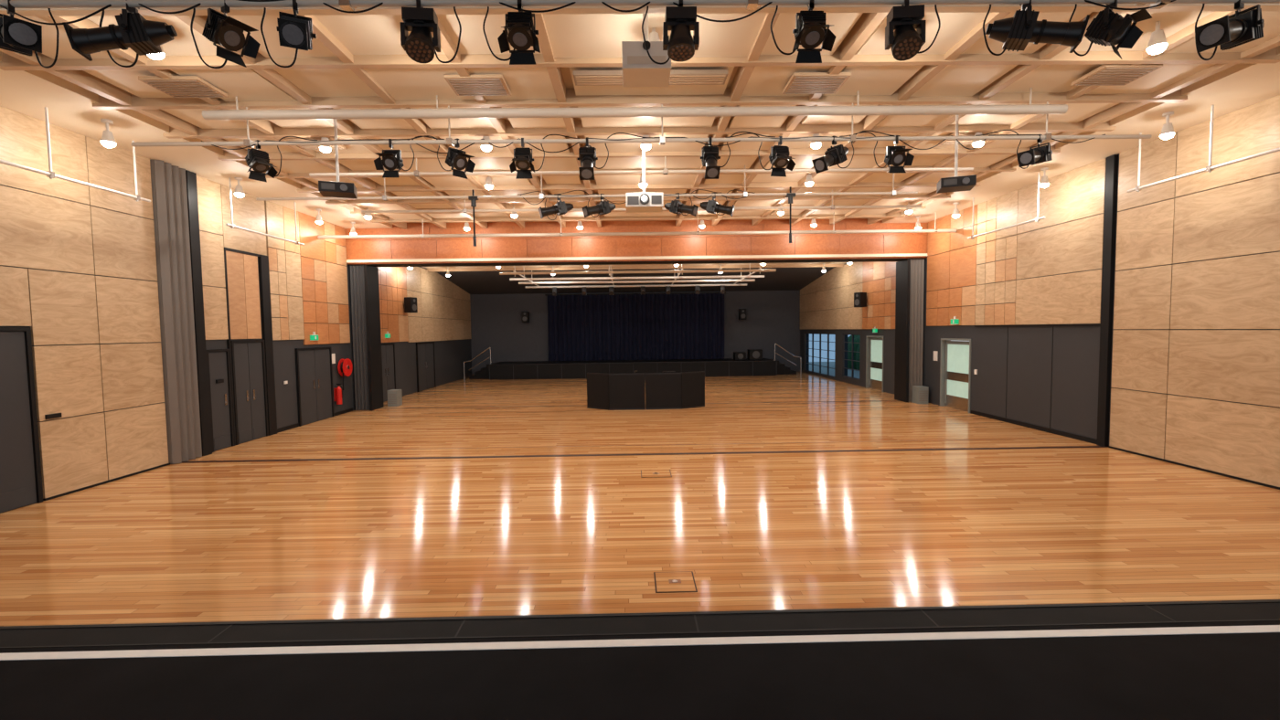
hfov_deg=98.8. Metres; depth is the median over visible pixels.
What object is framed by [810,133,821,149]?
recessed light
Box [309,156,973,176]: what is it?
bar
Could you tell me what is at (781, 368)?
steps
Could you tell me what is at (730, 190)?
cable
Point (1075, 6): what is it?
cable
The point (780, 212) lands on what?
recessed light
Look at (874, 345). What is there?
door
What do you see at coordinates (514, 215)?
recessed light
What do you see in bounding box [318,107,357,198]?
ceiling projector
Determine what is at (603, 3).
cable
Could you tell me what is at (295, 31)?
spotlight
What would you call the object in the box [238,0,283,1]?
lighting cables
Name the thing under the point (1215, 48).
cable
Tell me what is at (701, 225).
recessed light
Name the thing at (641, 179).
recessed light
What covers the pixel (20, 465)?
door
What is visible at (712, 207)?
spotlight
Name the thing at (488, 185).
recessed light
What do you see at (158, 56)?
recessed light
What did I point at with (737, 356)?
stage monitor speaker
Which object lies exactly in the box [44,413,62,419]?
door sign
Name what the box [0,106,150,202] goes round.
bar
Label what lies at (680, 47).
moving-head light
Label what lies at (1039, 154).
spotlight
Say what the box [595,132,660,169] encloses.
cable
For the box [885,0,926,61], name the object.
moving-head light
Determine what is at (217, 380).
door sign
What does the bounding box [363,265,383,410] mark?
trim
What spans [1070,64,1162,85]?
ceiling air vent
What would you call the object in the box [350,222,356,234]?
recessed light
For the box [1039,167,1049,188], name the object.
bulb
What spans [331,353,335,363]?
notice
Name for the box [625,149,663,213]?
ceiling projector
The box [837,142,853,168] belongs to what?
cable
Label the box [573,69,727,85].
ceiling vent
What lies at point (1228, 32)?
spotlight
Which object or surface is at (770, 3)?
cable
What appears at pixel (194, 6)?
cable
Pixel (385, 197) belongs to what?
bar
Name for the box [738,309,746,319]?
wall speaker
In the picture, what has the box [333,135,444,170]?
cable
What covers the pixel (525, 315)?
wall speaker
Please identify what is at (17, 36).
spotlight
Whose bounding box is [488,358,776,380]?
stage platform
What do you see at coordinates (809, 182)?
recessed light
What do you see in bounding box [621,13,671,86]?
ceiling projector
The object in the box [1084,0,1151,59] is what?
spotlight
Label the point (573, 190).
cable
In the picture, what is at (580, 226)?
recessed light
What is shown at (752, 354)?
stage monitor speaker
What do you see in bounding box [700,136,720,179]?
spotlight
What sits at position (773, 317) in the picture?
wall
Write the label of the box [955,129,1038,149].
cable
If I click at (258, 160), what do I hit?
spotlight
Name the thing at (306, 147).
ceiling air vent
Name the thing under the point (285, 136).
cable
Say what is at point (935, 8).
cable
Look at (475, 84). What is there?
ceiling air vent
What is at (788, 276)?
ceiling
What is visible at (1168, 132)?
bulb
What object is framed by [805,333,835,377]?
window
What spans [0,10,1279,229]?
ceiling
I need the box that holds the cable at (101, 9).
[65,4,111,27]
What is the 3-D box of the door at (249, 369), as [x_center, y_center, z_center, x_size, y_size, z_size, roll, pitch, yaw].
[-9.205,0.719,12.959,0.080,2.380,1.100,-1,3,-1]
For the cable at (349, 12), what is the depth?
4.29 m
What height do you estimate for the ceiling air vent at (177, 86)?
0.052 m
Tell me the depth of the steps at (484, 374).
29.15 m
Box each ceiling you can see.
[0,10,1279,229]
[422,262,847,294]
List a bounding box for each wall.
[0,184,471,512]
[349,265,369,410]
[469,290,799,374]
[800,153,1279,446]
[908,259,924,402]
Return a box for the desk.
[586,371,704,410]
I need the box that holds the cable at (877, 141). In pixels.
[873,140,886,168]
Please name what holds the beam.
attached to the ceiling at (354, 61)
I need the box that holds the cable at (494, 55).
[482,6,510,61]
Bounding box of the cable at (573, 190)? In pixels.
[517,190,597,207]
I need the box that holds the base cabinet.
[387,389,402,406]
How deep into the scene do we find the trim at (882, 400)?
11.05 m
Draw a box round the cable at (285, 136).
[263,136,330,176]
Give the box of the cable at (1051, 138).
[1051,138,1094,143]
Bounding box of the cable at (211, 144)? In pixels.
[211,144,255,149]
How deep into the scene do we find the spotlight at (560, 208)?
11.22 m
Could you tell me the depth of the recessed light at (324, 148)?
9.18 m
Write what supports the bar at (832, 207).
hanging from the ceiling at (354, 61)
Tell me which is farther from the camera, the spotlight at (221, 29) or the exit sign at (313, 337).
the exit sign at (313, 337)
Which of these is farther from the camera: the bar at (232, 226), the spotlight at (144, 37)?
the bar at (232, 226)
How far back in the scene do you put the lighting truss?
22.88 m
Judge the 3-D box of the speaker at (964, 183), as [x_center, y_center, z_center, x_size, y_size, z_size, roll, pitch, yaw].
[4.964,-3.348,8.598,0.480,1.310,0.410,0,3,19]
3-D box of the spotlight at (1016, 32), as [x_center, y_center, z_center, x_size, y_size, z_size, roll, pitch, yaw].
[3.152,-2.688,4.388,0.671,0.469,0.280,0,3,21]
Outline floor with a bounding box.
[0,371,1279,626]
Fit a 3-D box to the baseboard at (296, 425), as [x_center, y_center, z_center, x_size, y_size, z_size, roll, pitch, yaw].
[-9.206,1.855,13.082,0.050,0.100,9.380,-1,3,-1]
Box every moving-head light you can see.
[400,0,440,63]
[662,0,699,62]
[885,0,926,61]
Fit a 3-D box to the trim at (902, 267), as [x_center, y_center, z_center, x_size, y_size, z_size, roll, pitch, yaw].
[8.756,-0.963,18.321,0.090,4.680,0.800,-1,3,-1]
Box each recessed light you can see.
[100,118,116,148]
[147,44,165,59]
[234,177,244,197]
[315,208,322,224]
[319,137,330,152]
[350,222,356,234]
[364,208,372,219]
[446,266,449,277]
[463,222,469,231]
[480,136,491,151]
[484,176,492,189]
[511,204,517,218]
[576,221,582,229]
[639,176,647,188]
[640,135,650,149]
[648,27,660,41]
[699,219,704,228]
[777,204,784,215]
[804,173,813,186]
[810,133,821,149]
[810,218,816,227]
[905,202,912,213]
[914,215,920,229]
[952,202,959,218]
[971,132,984,147]
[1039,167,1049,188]
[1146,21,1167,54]
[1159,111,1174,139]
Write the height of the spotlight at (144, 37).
0.469 m
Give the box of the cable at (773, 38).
[770,5,795,54]
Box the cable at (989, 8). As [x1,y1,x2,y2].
[982,4,1006,55]
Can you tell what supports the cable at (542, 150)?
hanging from the ceiling at (354, 61)
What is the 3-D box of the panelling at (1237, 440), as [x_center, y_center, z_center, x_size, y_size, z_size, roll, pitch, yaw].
[9.351,-1.483,16.625,0.040,5.814,29.234,-1,3,-1]
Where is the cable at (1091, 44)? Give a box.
[1073,40,1093,56]
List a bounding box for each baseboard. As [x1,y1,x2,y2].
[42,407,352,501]
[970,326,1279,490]
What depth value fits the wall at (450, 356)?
17.41 m
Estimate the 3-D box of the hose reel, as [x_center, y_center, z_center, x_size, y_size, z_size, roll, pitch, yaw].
[-9.194,0.443,17.101,0.240,0.984,0.560,-1,3,-1]
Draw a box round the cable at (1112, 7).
[1084,0,1165,10]
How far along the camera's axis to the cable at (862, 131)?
8.08 m
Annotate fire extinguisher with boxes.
[333,384,342,405]
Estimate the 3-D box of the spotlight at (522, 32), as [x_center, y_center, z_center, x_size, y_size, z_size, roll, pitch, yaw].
[-0.944,-2.616,4.308,0.310,0.492,0.357,-1,3,-1]
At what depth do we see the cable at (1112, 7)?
4.38 m
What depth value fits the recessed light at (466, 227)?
16.46 m
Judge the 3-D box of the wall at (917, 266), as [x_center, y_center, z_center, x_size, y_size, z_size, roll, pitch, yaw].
[9.061,-0.971,18.301,0.520,4.670,0.650,-1,3,-1]
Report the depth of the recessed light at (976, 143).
9.36 m
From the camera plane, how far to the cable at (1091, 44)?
4.52 m
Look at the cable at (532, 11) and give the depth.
4.31 m
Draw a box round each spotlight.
[0,0,42,56]
[62,2,177,61]
[202,0,260,67]
[245,139,277,182]
[276,0,316,50]
[373,138,404,177]
[445,138,475,179]
[497,0,540,64]
[509,138,534,179]
[538,197,573,218]
[576,137,597,180]
[581,193,615,217]
[664,192,698,216]
[699,192,735,216]
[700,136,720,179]
[768,136,795,176]
[792,0,835,63]
[811,135,848,173]
[884,135,914,173]
[985,0,1089,53]
[1017,134,1052,167]
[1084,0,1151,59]
[1194,0,1264,53]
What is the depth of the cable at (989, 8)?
4.47 m
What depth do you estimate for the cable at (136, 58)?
4.40 m
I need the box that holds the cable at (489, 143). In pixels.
[489,142,512,148]
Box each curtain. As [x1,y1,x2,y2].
[149,160,202,464]
[544,293,636,361]
[633,292,725,360]
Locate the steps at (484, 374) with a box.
[469,363,490,379]
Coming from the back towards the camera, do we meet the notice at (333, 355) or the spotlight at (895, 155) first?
the notice at (333, 355)
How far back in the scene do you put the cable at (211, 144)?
7.92 m
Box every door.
[0,327,43,513]
[206,349,234,452]
[230,340,268,445]
[294,346,334,426]
[381,342,395,402]
[416,341,436,392]
[865,335,884,392]
[939,338,971,413]
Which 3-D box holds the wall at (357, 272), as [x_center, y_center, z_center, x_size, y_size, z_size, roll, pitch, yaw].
[-9.055,-0.718,18.016,0.520,4.670,0.650,-1,3,-1]
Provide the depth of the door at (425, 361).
24.01 m
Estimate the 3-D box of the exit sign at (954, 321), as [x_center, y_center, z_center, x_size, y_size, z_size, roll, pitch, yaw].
[9.301,-1.175,16.215,0.072,0.240,0.320,-1,3,-1]
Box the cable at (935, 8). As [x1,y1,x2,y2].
[917,4,940,53]
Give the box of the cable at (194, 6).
[138,2,227,68]
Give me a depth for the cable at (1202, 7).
4.46 m
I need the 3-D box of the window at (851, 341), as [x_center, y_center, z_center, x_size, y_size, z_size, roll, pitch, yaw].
[9.361,-0.174,24.134,0.080,1.950,1.900,-1,3,-1]
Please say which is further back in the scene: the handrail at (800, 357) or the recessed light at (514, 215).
the handrail at (800, 357)
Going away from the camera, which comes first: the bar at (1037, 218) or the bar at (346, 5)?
the bar at (346, 5)
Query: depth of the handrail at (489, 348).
29.03 m
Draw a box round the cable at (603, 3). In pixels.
[601,1,669,64]
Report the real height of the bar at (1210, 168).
1.020 m
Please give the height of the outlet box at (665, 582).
0.010 m
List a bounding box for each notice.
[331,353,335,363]
[933,351,938,361]
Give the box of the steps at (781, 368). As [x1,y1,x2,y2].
[771,359,796,374]
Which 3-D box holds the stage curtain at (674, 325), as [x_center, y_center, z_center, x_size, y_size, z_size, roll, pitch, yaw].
[2.265,-1.907,30.833,5.150,3.740,0.279,-1,3,-1]
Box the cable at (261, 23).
[260,7,298,67]
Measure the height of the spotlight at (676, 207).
0.498 m
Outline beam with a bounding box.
[345,218,927,267]
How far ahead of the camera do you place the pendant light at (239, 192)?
11.64 m
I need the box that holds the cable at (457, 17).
[434,6,461,63]
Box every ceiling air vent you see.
[138,75,228,97]
[285,137,347,149]
[443,74,511,95]
[782,72,851,94]
[938,132,999,144]
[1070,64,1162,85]
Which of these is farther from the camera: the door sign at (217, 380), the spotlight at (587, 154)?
the door sign at (217, 380)
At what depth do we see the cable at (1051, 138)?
8.11 m
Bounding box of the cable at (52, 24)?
[0,4,63,68]
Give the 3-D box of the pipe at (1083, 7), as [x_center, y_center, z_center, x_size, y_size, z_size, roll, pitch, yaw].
[0.116,-3.612,5.363,15.500,0.380,0.100,-1,3,-1]
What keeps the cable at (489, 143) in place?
hanging from the ceiling at (354, 61)
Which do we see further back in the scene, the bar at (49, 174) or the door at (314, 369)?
the door at (314, 369)
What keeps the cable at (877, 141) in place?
hanging from the ceiling at (354, 61)
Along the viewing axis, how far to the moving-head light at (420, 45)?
4.29 m
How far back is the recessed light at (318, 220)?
14.63 m
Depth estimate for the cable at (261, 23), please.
4.38 m
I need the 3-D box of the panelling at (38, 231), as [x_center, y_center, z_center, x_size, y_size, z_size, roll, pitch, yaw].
[-9.305,-1.223,16.332,0.040,5.814,29.234,-1,3,-1]
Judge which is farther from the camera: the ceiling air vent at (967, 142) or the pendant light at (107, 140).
the ceiling air vent at (967, 142)
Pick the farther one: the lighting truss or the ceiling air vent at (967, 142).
the lighting truss
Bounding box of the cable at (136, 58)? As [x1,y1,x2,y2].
[106,50,138,67]
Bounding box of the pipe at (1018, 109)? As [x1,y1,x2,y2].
[202,87,1067,119]
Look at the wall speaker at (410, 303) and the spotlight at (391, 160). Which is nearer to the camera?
the spotlight at (391, 160)
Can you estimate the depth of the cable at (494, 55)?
4.40 m
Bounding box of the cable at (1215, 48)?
[1197,45,1217,60]
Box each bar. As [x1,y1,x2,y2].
[0,0,1279,10]
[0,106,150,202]
[131,101,1151,148]
[225,177,304,245]
[256,165,917,201]
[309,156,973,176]
[318,212,956,239]
[361,190,921,213]
[967,171,1045,239]
[1126,105,1279,192]
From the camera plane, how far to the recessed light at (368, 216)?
14.64 m
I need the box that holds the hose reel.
[337,358,352,390]
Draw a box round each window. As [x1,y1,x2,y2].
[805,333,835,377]
[842,333,860,380]
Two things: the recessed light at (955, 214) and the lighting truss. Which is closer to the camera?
the recessed light at (955, 214)
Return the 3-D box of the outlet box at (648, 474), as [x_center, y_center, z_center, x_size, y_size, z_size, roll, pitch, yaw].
[0.278,1.971,9.528,0.520,0.010,0.480,-1,3,-1]
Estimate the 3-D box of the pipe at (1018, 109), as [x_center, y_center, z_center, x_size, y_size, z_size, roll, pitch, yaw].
[0.002,-3.654,7.813,12.250,0.363,0.126,-1,3,-1]
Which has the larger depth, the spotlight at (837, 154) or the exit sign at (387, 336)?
the exit sign at (387, 336)
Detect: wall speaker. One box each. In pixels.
[404,297,417,312]
[521,311,529,322]
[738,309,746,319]
[853,292,866,307]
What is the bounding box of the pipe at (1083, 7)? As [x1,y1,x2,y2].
[0,3,1279,16]
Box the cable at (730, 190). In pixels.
[722,190,745,202]
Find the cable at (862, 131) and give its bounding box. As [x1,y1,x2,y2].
[834,130,946,149]
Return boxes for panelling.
[0,105,471,499]
[800,95,1279,487]
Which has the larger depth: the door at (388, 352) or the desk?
the door at (388, 352)
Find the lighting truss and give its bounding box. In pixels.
[499,263,776,296]
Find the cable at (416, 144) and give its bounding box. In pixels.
[416,143,454,170]
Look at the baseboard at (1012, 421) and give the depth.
12.12 m
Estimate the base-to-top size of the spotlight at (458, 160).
0.557 m
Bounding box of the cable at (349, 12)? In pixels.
[322,2,383,13]
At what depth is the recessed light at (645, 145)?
9.26 m
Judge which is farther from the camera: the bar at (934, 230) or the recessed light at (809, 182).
the bar at (934, 230)
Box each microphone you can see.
[468,189,478,246]
[785,186,795,243]
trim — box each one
[181,400,1108,463]
[185,170,277,457]
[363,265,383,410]
[894,258,910,402]
[974,154,1118,447]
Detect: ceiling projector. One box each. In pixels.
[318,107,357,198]
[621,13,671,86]
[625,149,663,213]
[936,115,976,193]
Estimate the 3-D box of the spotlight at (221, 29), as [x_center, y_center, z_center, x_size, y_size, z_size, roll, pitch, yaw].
[-3.218,-2.586,4.296,0.379,0.491,0.310,1,3,24]
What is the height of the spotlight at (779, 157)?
0.558 m
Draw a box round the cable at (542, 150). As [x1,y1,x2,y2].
[526,134,580,170]
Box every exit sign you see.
[309,331,318,341]
[384,331,390,338]
[872,326,877,332]
[949,316,959,324]
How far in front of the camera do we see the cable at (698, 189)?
11.36 m
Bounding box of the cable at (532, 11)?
[499,1,575,12]
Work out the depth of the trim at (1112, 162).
11.04 m
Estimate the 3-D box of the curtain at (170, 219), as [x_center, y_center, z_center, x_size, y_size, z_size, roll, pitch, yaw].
[-9.135,-0.899,10.858,0.200,5.820,0.680,-1,3,-1]
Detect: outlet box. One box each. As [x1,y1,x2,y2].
[640,469,671,478]
[653,571,697,593]
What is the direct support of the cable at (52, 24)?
hanging from the ceiling at (354, 61)
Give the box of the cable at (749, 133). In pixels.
[725,131,808,170]
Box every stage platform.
[0,599,1279,719]
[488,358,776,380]
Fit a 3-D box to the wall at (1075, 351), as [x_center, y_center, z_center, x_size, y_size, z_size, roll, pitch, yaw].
[9.535,-1.407,14.203,0.250,6.000,34.200,-1,3,-1]
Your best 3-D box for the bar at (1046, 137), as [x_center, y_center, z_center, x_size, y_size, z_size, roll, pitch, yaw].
[0.125,-3.561,8.020,14.900,0.775,0.090,-1,3,-1]
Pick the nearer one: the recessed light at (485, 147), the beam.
the recessed light at (485, 147)
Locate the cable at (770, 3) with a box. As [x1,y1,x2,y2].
[696,1,772,22]
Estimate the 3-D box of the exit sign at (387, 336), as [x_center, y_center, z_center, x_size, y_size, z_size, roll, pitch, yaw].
[-9.302,-0.931,20.229,0.072,0.240,0.320,-1,3,-1]
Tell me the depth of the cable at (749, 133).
8.07 m
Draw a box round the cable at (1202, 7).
[1194,3,1205,28]
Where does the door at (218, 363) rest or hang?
in the wall at (450, 356)
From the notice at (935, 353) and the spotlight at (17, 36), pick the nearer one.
the spotlight at (17, 36)
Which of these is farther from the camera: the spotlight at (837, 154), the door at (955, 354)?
the door at (955, 354)
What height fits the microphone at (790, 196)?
1.150 m
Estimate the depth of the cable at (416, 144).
8.02 m
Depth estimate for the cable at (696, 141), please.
8.03 m
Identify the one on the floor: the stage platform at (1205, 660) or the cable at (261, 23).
the stage platform at (1205, 660)
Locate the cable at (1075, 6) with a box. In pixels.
[1068,4,1077,21]
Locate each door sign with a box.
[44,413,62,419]
[215,379,223,383]
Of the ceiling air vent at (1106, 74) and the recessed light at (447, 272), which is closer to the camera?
the ceiling air vent at (1106, 74)
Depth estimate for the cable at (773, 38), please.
4.43 m
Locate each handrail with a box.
[463,347,490,379]
[774,343,801,374]
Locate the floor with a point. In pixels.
(247, 541)
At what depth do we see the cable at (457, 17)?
4.40 m
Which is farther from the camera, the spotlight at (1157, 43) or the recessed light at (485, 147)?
the recessed light at (485, 147)
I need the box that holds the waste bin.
[912,385,928,404]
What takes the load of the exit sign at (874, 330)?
attached to the panelling at (1237, 440)
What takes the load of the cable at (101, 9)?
hanging from the ceiling at (354, 61)
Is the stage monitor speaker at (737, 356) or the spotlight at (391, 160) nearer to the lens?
the spotlight at (391, 160)
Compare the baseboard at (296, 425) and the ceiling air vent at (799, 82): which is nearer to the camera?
the ceiling air vent at (799, 82)
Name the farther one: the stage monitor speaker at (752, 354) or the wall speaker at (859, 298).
the stage monitor speaker at (752, 354)
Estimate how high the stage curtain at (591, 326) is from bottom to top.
3.740 m
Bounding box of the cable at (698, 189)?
[685,189,717,205]
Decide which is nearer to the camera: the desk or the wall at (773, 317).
the desk
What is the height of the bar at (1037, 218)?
1.080 m
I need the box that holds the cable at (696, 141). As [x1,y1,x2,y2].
[695,140,739,167]
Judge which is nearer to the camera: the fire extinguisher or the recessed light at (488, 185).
the recessed light at (488, 185)
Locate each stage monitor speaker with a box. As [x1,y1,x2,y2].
[733,352,746,360]
[746,349,762,360]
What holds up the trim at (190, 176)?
attached to the wall at (450, 356)

